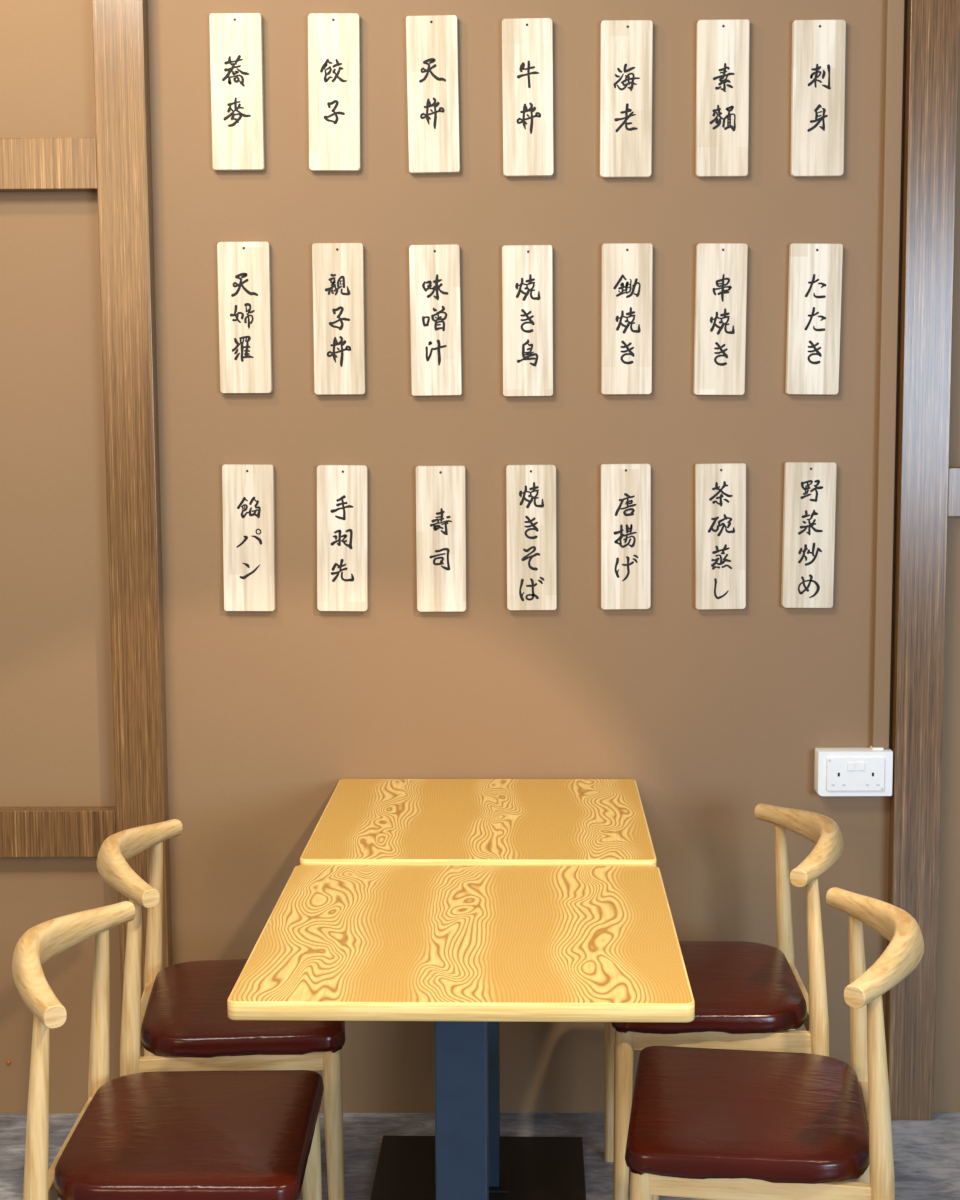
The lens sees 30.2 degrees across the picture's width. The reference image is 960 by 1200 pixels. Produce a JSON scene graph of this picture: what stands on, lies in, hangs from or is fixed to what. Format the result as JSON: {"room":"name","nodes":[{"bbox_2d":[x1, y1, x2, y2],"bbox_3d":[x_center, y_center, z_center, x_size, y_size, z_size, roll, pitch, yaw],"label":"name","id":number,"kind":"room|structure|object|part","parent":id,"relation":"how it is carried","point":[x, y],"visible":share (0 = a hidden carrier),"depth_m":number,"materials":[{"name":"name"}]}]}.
{"room":"eatery","nodes":[
{"label":"eatery","id":0,"kind":"room"},
{"bbox_2d":[0,0,959,1113],"bbox_3d":[0.013,-0.558,3.809,6.400,3.400,0.120,0,7,1],"label":"wall","id":1,"kind":"structure","parent":0,"point":[716,715],"depth_m":3.79,"materials":[{"name":"brown paint"}]},
{"bbox_2d":[0,137,96,191],"bbox_3d":[-1.341,-0.903,3.700,1.098,0.104,0.045,0,7,1],"label":"trim","id":2,"kind":"structure","parent":1,"relation":"attached to","point":[26,164],"depth_m":3.67,"materials":[{"name":"brown wood"}]},
{"bbox_2d":[0,806,115,856],"bbox_3d":[-1.333,0.505,3.861,1.098,0.102,0.045,0,7,1],"label":"trim","id":3,"kind":"structure","parent":1,"relation":"attached to","point":[49,831],"depth_m":3.83,"materials":[{"name":"brown wood"}]},
{"bbox_2d":[92,0,172,1056],"bbox_3d":[-0.737,-0.545,3.732,0.105,3.400,0.050,0,7,1],"label":"trim","id":4,"kind":"structure","parent":1,"relation":"attached to","point":[120,27],"depth_m":3.73,"materials":[{"name":"brown wood"}]},
{"bbox_2d":[209,13,264,170],"bbox_3d":[-0.504,-1.053,3.686,0.108,0.317,0.019,0,7,1],"label":"menu plaque","id":5,"kind":"object","parent":1,"relation":"attached to","point":[236,39],"visible":1,"depth_m":3.68,"materials":[{"name":"beige wood"}]},
{"bbox_2d":[217,241,272,392],"bbox_3d":[-0.495,-0.593,3.738,0.109,0.315,0.019,0,7,1],"label":"plank","id":6,"kind":"object","parent":1,"relation":"attached to","point":[244,276],"visible":1,"depth_m":3.73,"materials":[{"name":"beige wood"}]},
{"bbox_2d":[222,464,275,610],"bbox_3d":[-0.493,-0.132,3.791,0.109,0.313,0.019,0,7,1],"label":"plank","id":7,"kind":"object","parent":1,"relation":"attached to","point":[248,490],"visible":1,"depth_m":3.78,"materials":[{"name":"beige wood"}]},
{"bbox_2d":[308,13,360,171],"bbox_3d":[-0.302,-1.052,3.684,0.107,0.318,0.019,0,7,1],"label":"plank","id":8,"kind":"object","parent":1,"relation":"attached to","point":[333,38],"visible":1,"depth_m":3.68,"materials":[{"name":"beige wood"}]},
{"bbox_2d":[312,243,365,394],"bbox_3d":[-0.297,-0.590,3.736,0.107,0.315,0.019,0,7,1],"label":"plank","id":9,"kind":"object","parent":1,"relation":"attached to","point":[337,268],"visible":1,"depth_m":3.73,"materials":[{"name":"beige wood"}]},
{"bbox_2d":[317,465,367,610],"bbox_3d":[-0.293,-0.131,3.789,0.108,0.312,0.019,0,7,1],"label":"plank","id":10,"kind":"object","parent":1,"relation":"attached to","point":[342,490],"visible":1,"depth_m":3.78,"materials":[{"name":"beige wood"}]},
{"bbox_2d":[406,15,459,173],"bbox_3d":[-0.097,-1.047,3.682,0.106,0.317,0.019,-1,7,1],"label":"plank","id":11,"kind":"object","parent":1,"relation":"attached to","point":[431,40],"visible":1,"depth_m":3.68,"materials":[{"name":"beige wood"}]},
{"bbox_2d":[409,244,461,395],"bbox_3d":[-0.093,-0.587,3.735,0.106,0.314,0.019,-1,7,1],"label":"plank","id":12,"kind":"object","parent":1,"relation":"attached to","point":[434,270],"visible":1,"depth_m":3.73,"materials":[{"name":"beige wood"}]},
{"bbox_2d":[416,466,465,611],"bbox_3d":[-0.083,-0.130,3.787,0.106,0.311,0.019,0,7,1],"label":"plank","id":13,"kind":"object","parent":1,"relation":"attached to","point":[440,490],"visible":1,"depth_m":3.78,"materials":[{"name":"beige wood"}]},
{"bbox_2d":[502,245,552,396],"bbox_3d":[0.100,-0.586,3.733,0.106,0.314,0.019,-1,7,1],"label":"plank","id":14,"kind":"object","parent":1,"relation":"attached to","point":[527,270],"visible":1,"depth_m":3.73,"materials":[{"name":"beige wood"}]},
{"bbox_2d":[502,18,553,176],"bbox_3d":[0.099,-1.040,3.681,0.105,0.318,0.019,-1,7,1],"label":"plank","id":15,"kind":"object","parent":1,"relation":"attached to","point":[527,43],"visible":1,"depth_m":3.67,"materials":[{"name":"beige wood"}]},
{"bbox_2d":[506,464,556,609],"bbox_3d":[0.110,-0.133,3.785,0.106,0.310,0.019,0,7,1],"label":"plank","id":16,"kind":"object","parent":1,"relation":"attached to","point":[530,489],"visible":1,"depth_m":3.78,"materials":[{"name":"beige wood"}]},
{"bbox_2d":[601,463,650,609],"bbox_3d":[0.310,-0.135,3.783,0.106,0.310,0.019,-1,7,1],"label":"plank","id":17,"kind":"object","parent":1,"relation":"attached to","point":[625,488],"visible":1,"depth_m":3.78,"materials":[{"name":"beige wood"}]},
{"bbox_2d":[600,20,652,177],"bbox_3d":[0.303,-1.037,3.680,0.107,0.317,0.019,0,7,1],"label":"plank","id":18,"kind":"object","parent":1,"relation":"attached to","point":[626,46],"visible":1,"depth_m":3.67,"materials":[{"name":"beige wood"}]},
{"bbox_2d":[601,243,652,394],"bbox_3d":[0.308,-0.589,3.731,0.106,0.314,0.019,0,7,1],"label":"plank","id":19,"kind":"object","parent":1,"relation":"attached to","point":[626,268],"visible":1,"depth_m":3.72,"materials":[{"name":"beige wood"}]},
{"bbox_2d":[693,243,747,394],"bbox_3d":[0.505,-0.588,3.729,0.106,0.315,0.019,0,7,1],"label":"plank","id":20,"kind":"object","parent":1,"relation":"attached to","point":[721,268],"visible":1,"depth_m":3.72,"materials":[{"name":"beige wood"}]},
{"bbox_2d":[695,463,745,609],"bbox_3d":[0.512,-0.135,3.781,0.107,0.311,0.019,-1,7,1],"label":"plank","id":21,"kind":"object","parent":1,"relation":"attached to","point":[720,488],"visible":1,"depth_m":3.77,"materials":[{"name":"beige wood"}]},
{"bbox_2d":[696,19,749,176],"bbox_3d":[0.502,-1.038,3.678,0.108,0.316,0.019,0,7,1],"label":"menu plaque","id":22,"kind":"object","parent":1,"relation":"attached to","point":[722,46],"visible":1,"depth_m":3.67,"materials":[{"name":"beige wood"}]},
{"bbox_2d":[781,462,836,607],"bbox_3d":[0.700,-0.138,3.779,0.108,0.310,0.019,0,7,1],"label":"plank","id":23,"kind":"object","parent":1,"relation":"attached to","point":[809,505],"visible":1,"depth_m":3.77,"materials":[{"name":"beige wood"}]},
{"bbox_2d":[785,243,842,394],"bbox_3d":[0.701,-0.588,3.727,0.109,0.313,0.019,1,7,0],"label":"plank","id":24,"kind":"object","parent":1,"relation":"attached to","point":[815,269],"visible":1,"depth_m":3.72,"materials":[{"name":"beige wood"}]},
{"bbox_2d":[790,19,845,176],"bbox_3d":[0.700,-1.037,3.676,0.108,0.315,0.019,0,7,1],"label":"menu plaque","id":25,"kind":"object","parent":1,"relation":"attached to","point":[818,46],"visible":1,"depth_m":3.67,"materials":[{"name":"beige wood"}]},
{"bbox_2d":[814,746,892,795],"bbox_3d":[0.805,0.369,3.823,0.161,0.104,0.047,0,7,1],"label":"wall socket","id":26,"kind":"object","parent":1,"relation":"attached to","point":[837,771],"visible":1,"depth_m":3.80,"materials":[{"name":"white plastic"}]},
{"bbox_2d":[847,762,854,770],"bbox_3d":[0.794,0.356,3.799,0.017,0.018,0.003,0,7,1],"label":"rocker switch","id":27,"kind":"object","parent":26,"relation":"attached to","point":[850,765],"depth_m":3.80,"materials":[{"name":"white plastic"}]},
{"bbox_2d":[857,762,864,770],"bbox_3d":[0.815,0.356,3.799,0.017,0.018,0.003,0,7,1],"label":"rocker switch","id":28,"kind":"object","parent":26,"relation":"attached to","point":[860,765],"depth_m":3.80,"materials":[{"name":"white plastic"}]},
{"bbox_2d":[871,0,904,748],"bbox_3d":[0.855,-0.962,3.683,0.035,2.578,0.022,0,7,1],"label":"cable trunking","id":29,"kind":"object","parent":1,"relation":"attached to","point":[894,9],"visible":1,"depth_m":3.73,"materials":[{"name":"brown paint"}]},
{"bbox_2d":[885,0,959,1119],"bbox_3d":[0.933,-0.553,3.718,0.100,3.400,0.045,0,7,1],"label":"trim","id":30,"kind":"structure","parent":1,"relation":"attached to","point":[932,26],"depth_m":3.74,"materials":[{"name":"brown wood"}]},
{"bbox_2d":[948,467,959,516],"bbox_3d":[1.549,-0.231,3.751,1.130,0.103,0.040,0,7,1],"label":"trim","id":31,"kind":"structure","parent":1,"relation":"attached to","point":[954,472],"depth_m":3.74,"materials":[{"name":"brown wood"}]},
{"bbox_2d":[0,1112,959,1199],"bbox_3d":[-0.006,1.511,1.026,6.400,0.080,6.120,0,7,1],"label":"floor","id":32,"kind":"structure","parent":0,"point":[926,1153],"depth_m":3.76,"materials":[{"name":"concrete"}]},
{"bbox_2d":[12,901,323,1199],"bbox_3d":[-0.485,0.888,2.761,0.452,0.770,0.531,0,7,0],"label":"dining chair","id":33,"kind":"object","parent":32,"relation":"on","point":[251,1134],"visible":1,"depth_m":2.68,"materials":[{"name":"red leather"}]},
{"bbox_3d":[-0.637,0.940,2.554,0.055,0.717,0.038,0,7,0],"label":"leg","id":34,"kind":"part","parent":33,"relation":"part of","materials":[{"name":"brown wood"}]},
{"bbox_3d":[-0.641,0.869,2.759,0.018,0.040,0.400,0,7,0],"label":"seat rail","id":35,"kind":"part","parent":33,"relation":"part of","materials":[{"name":"brown wood"}]},
{"bbox_3d":[-0.644,0.539,2.721,0.137,0.066,0.531,0,7,0],"label":"backrest","id":36,"kind":"part","parent":33,"relation":"part of","materials":[{"name":"brown wood"}]},
{"bbox_3d":[-0.637,0.892,2.974,0.055,0.717,0.038,0,7,0],"label":"leg","id":37,"kind":"part","parent":33,"relation":"part of","materials":[{"name":"brown wood"}]},
{"bbox_3d":[-0.443,0.823,2.753,0.367,0.056,0.454,0,7,0],"label":"seat","id":38,"kind":"part","parent":33,"relation":"part of","materials":[{"name":"brown leather"}]},
{"bbox_3d":[-0.283,1.036,2.968,0.038,0.427,0.038,0,7,0],"label":"leg","id":39,"kind":"part","parent":33,"relation":"part of","materials":[{"name":"brown wood"}]},
{"bbox_2d":[97,819,344,1199],"bbox_3d":[-0.482,0.821,3.350,0.452,0.770,0.531,-1,7,-5],"label":"dining chair","id":40,"kind":"object","parent":32,"relation":"on","point":[181,1022],"visible":0.82,"depth_m":3.16,"materials":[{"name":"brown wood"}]},
{"bbox_3d":[-0.615,0.874,3.131,0.055,0.717,0.038,-1,7,-5],"label":"leg","id":41,"kind":"part","parent":40,"relation":"part of","materials":[{"name":"brown wood"}]},
{"bbox_3d":[-0.641,0.473,3.297,0.137,0.066,0.531,-1,7,-5],"label":"backrest","id":42,"kind":"part","parent":40,"relation":"part of","materials":[{"name":"brown wood"}]},
{"bbox_3d":[-0.638,0.803,3.334,0.018,0.040,0.400,-1,7,-5],"label":"seat rail","id":43,"kind":"part","parent":40,"relation":"part of","materials":[{"name":"brown wood"}]},
{"bbox_3d":[-0.652,0.826,3.549,0.055,0.717,0.038,-1,7,-5],"label":"leg","id":44,"kind":"part","parent":40,"relation":"part of","materials":[{"name":"brown wood"}]},
{"bbox_3d":[-0.442,0.822,3.152,0.343,0.040,0.018,-1,7,-8],"label":"seat rail","id":45,"kind":"part","parent":40,"relation":"part of","materials":[{"name":"brown wood"}]},
{"bbox_3d":[-0.440,0.755,3.346,0.367,0.056,0.454,-1,7,-5],"label":"seat","id":46,"kind":"part","parent":40,"relation":"part of","materials":[{"name":"brown leather"}]},
{"bbox_3d":[-0.264,1.010,3.199,0.038,0.427,0.038,-1,7,-5],"label":"leg","id":47,"kind":"part","parent":40,"relation":"part of","materials":[{"name":"brown wood"}]},
{"bbox_2d":[227,865,694,1199],"bbox_3d":[-0.015,0.886,2.846,0.647,0.750,0.724,0,7,2],"label":"dining table","id":48,"kind":"object","parent":32,"relation":"on","point":[462,949],"visible":1,"depth_m":2.73,"materials":[{"name":"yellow wood"}]},
{"bbox_2d":[300,779,655,1199],"bbox_3d":[0.008,0.801,3.553,0.640,0.757,0.678,0,7,2],"label":"dining table","id":49,"kind":"object","parent":32,"relation":"on","point":[472,822],"visible":0.82,"depth_m":3.52,"materials":[{"name":"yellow wood"}]},
{"bbox_3d":[-0.001,1.173,3.584,0.426,0.012,0.426,0,7,2],"label":"plate","id":50,"kind":"part","parent":49,"relation":"part of","materials":[{"name":"black metal"}]},
{"bbox_2d":[604,803,843,1199],"bbox_3d":[0.471,0.804,3.451,0.452,0.770,0.531,0,7,2],"label":"dining chair","id":51,"kind":"object","parent":32,"relation":"on","point":[753,996],"visible":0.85,"depth_m":3.27,"materials":[{"name":"red leather"}]},
{"bbox_3d":[0.276,0.954,3.664,0.038,0.427,0.038,0,7,2],"label":"leg","id":52,"kind":"part","parent":51,"relation":"part of","materials":[{"name":"brown wood"}]},
{"bbox_3d":[0.266,0.997,3.288,0.038,0.427,0.038,0,7,2],"label":"leg","id":53,"kind":"part","parent":51,"relation":"part of","materials":[{"name":"brown wood"}]},
{"bbox_3d":[0.428,0.739,3.445,0.367,0.056,0.454,0,7,2],"label":"seat","id":54,"kind":"part","parent":51,"relation":"part of","materials":[{"name":"brown leather"}]},
{"bbox_3d":[0.443,0.806,3.252,0.343,0.040,0.018,0,7,5],"label":"seat rail","id":55,"kind":"part","parent":51,"relation":"part of","materials":[{"name":"brown wood"}]},
{"bbox_3d":[0.629,0.806,3.660,0.055,0.717,0.038,0,7,2],"label":"leg","id":56,"kind":"part","parent":51,"relation":"part of","materials":[{"name":"brown wood"}]},
{"bbox_3d":[0.627,0.783,3.445,0.018,0.040,0.400,0,7,2],"label":"seat rail","id":57,"kind":"part","parent":51,"relation":"part of","materials":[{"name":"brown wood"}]},
{"bbox_3d":[0.627,0.454,3.407,0.137,0.066,0.531,0,7,2],"label":"backrest","id":58,"kind":"part","parent":51,"relation":"part of","materials":[{"name":"brown wood"}]},
{"bbox_3d":[0.618,0.854,3.240,0.055,0.717,0.038,0,7,2],"label":"leg","id":59,"kind":"part","parent":51,"relation":"part of","materials":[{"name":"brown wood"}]},
{"bbox_2d":[625,887,923,1199],"bbox_3d":[0.469,0.874,2.837,0.452,0.770,0.531,1,7,8],"label":"dining chair","id":60,"kind":"object","parent":32,"relation":"on","point":[705,1123],"visible":1,"depth_m":2.69,"materials":[{"name":"red leather"}]},
{"bbox_3d":[0.244,1.064,2.698,0.038,0.427,0.038,1,7,8],"label":"leg","id":61,"kind":"part","parent":60,"relation":"part of","materials":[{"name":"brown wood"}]},
{"bbox_3d":[0.297,1.021,3.071,0.038,0.427,0.038,1,7,8],"label":"leg","id":62,"kind":"part","parent":60,"relation":"part of","materials":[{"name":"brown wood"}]},
{"bbox_3d":[0.426,0.809,2.836,0.367,0.056,0.454,1,7,8],"label":"seat","id":63,"kind":"part","parent":60,"relation":"part of","materials":[{"name":"brown leather"}]},
{"bbox_3d":[0.418,0.876,2.642,0.343,0.040,0.018,1,7,11],"label":"seat rail","id":64,"kind":"part","parent":60,"relation":"part of","materials":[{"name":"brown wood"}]},
{"bbox_3d":[0.649,0.878,3.026,0.055,0.717,0.038,1,7,8],"label":"leg","id":65,"kind":"part","parent":60,"relation":"part of","materials":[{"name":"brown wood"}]},
{"bbox_3d":[0.624,0.855,2.813,0.018,0.040,0.400,1,7,8],"label":"seat rail","id":66,"kind":"part","parent":60,"relation":"part of","materials":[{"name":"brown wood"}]},
{"bbox_3d":[0.623,0.526,2.775,0.137,0.066,0.531,1,7,8],"label":"backrest","id":67,"kind":"part","parent":60,"relation":"part of","materials":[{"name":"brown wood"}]},
{"bbox_3d":[0.590,0.926,2.611,0.055,0.717,0.038,1,7,8],"label":"leg","id":68,"kind":"part","parent":60,"relation":"part of","materials":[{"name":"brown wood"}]}
]}

